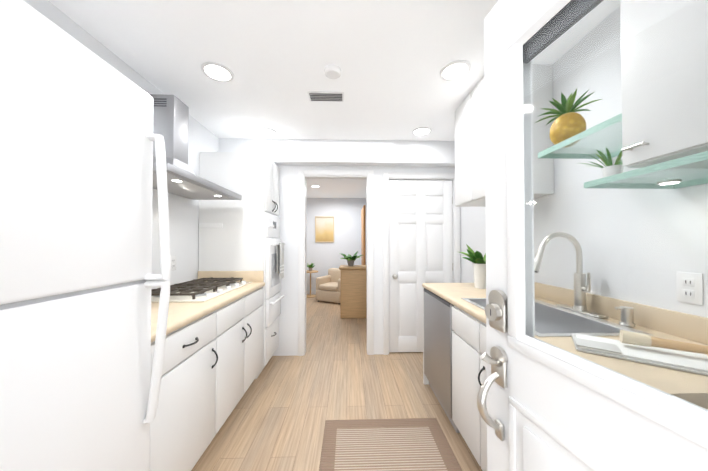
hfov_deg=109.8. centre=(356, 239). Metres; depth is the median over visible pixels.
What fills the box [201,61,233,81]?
recessed light
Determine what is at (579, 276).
gooseneck faucet
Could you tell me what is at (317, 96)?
ceiling vent
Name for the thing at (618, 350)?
tray
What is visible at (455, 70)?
recessed light
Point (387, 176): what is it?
door frame
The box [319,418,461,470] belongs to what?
runner rug
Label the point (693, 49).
upper cabinet
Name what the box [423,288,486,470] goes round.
base cabinet
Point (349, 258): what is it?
potted plant
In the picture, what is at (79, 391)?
fridge
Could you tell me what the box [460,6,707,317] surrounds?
wall
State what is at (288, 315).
wall
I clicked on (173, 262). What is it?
electrical outlet plate
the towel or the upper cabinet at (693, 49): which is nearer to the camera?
the upper cabinet at (693, 49)
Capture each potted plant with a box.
[307,263,314,270]
[339,251,362,265]
[459,244,485,288]
[582,147,622,176]
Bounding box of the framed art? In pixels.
[315,216,333,241]
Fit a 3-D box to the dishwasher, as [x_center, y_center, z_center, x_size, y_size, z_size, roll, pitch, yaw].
[0.927,0.861,1.962,0.618,0.858,0.582,0,-1,-2]
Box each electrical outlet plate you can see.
[170,256,175,270]
[676,272,702,304]
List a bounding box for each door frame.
[298,170,373,355]
[383,172,459,354]
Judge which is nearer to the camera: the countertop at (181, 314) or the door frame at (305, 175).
the countertop at (181, 314)
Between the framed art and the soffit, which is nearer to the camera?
the soffit
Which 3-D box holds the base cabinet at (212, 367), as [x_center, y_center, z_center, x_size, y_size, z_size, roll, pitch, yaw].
[-1.144,0.858,1.240,0.609,0.868,0.520,0,-1,-2]
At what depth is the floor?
2.02 m
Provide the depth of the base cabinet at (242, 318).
1.83 m
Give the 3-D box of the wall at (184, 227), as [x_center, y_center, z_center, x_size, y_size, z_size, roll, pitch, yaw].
[-1.518,0.084,1.389,0.120,2.420,3.100,0,-1,-2]
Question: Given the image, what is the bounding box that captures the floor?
[191,294,481,470]
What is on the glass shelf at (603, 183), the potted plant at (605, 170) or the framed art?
the potted plant at (605, 170)
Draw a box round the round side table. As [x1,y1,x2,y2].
[306,270,317,297]
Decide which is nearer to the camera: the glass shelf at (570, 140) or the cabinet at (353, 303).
the glass shelf at (570, 140)
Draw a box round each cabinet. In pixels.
[149,308,220,470]
[199,152,284,378]
[221,287,262,426]
[339,265,366,317]
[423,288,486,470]
[455,64,553,206]
[620,0,707,168]
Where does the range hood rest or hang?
attached to the wall at (184, 227)
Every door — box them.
[361,205,365,264]
[389,180,452,351]
[477,0,707,470]
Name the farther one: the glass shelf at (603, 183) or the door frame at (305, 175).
the door frame at (305, 175)
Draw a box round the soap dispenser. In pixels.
[614,306,634,326]
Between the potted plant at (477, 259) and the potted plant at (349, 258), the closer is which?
the potted plant at (477, 259)
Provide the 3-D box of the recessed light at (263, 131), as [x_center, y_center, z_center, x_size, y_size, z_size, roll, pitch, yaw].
[-0.922,-1.105,2.554,0.196,0.008,0.196,0,-1,-2]
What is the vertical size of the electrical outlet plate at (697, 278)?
0.116 m
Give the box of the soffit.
[218,138,454,166]
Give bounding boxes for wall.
[23,0,218,288]
[272,165,460,355]
[306,198,365,290]
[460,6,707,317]
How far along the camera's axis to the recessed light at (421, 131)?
2.54 m
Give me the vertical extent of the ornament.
0.241 m
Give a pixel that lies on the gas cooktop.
(200, 290)
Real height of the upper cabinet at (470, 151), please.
0.826 m
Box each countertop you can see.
[151,271,264,342]
[422,282,707,409]
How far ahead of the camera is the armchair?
5.38 m
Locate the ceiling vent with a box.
[307,91,343,101]
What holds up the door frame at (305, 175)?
attached to the wall at (288, 315)
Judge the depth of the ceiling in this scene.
1.53 m
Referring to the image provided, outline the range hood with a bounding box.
[149,94,241,199]
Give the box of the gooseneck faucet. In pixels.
[534,232,608,317]
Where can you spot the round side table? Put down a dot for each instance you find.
(310, 272)
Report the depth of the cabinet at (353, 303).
4.22 m
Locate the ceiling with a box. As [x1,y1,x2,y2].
[49,0,619,197]
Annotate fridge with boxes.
[0,0,170,470]
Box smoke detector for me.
[324,64,340,79]
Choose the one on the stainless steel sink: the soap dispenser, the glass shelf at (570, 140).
the soap dispenser
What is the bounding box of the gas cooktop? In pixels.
[151,277,251,302]
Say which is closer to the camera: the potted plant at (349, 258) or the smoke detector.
the smoke detector
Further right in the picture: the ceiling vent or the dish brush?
the dish brush
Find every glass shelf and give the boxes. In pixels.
[538,113,621,158]
[584,151,707,188]
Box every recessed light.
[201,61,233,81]
[256,127,275,135]
[412,127,431,135]
[440,60,470,80]
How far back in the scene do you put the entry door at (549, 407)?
0.64 m
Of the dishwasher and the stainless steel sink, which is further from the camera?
the dishwasher
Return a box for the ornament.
[537,89,600,147]
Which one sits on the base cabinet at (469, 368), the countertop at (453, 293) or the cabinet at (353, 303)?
the countertop at (453, 293)
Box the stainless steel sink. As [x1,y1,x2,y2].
[461,298,652,336]
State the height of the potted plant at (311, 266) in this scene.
0.198 m
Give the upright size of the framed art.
0.650 m
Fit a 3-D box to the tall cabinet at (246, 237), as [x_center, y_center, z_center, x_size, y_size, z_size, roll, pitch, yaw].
[-1.137,0.240,2.578,0.702,2.140,0.492,0,-1,-2]
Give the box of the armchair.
[316,268,340,303]
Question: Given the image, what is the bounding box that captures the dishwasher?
[424,288,459,432]
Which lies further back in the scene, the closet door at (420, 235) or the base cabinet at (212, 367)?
the closet door at (420, 235)
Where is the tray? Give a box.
[571,333,707,375]
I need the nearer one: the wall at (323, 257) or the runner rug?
the runner rug
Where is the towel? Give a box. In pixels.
[277,243,283,278]
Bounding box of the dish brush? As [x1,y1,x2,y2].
[619,330,707,353]

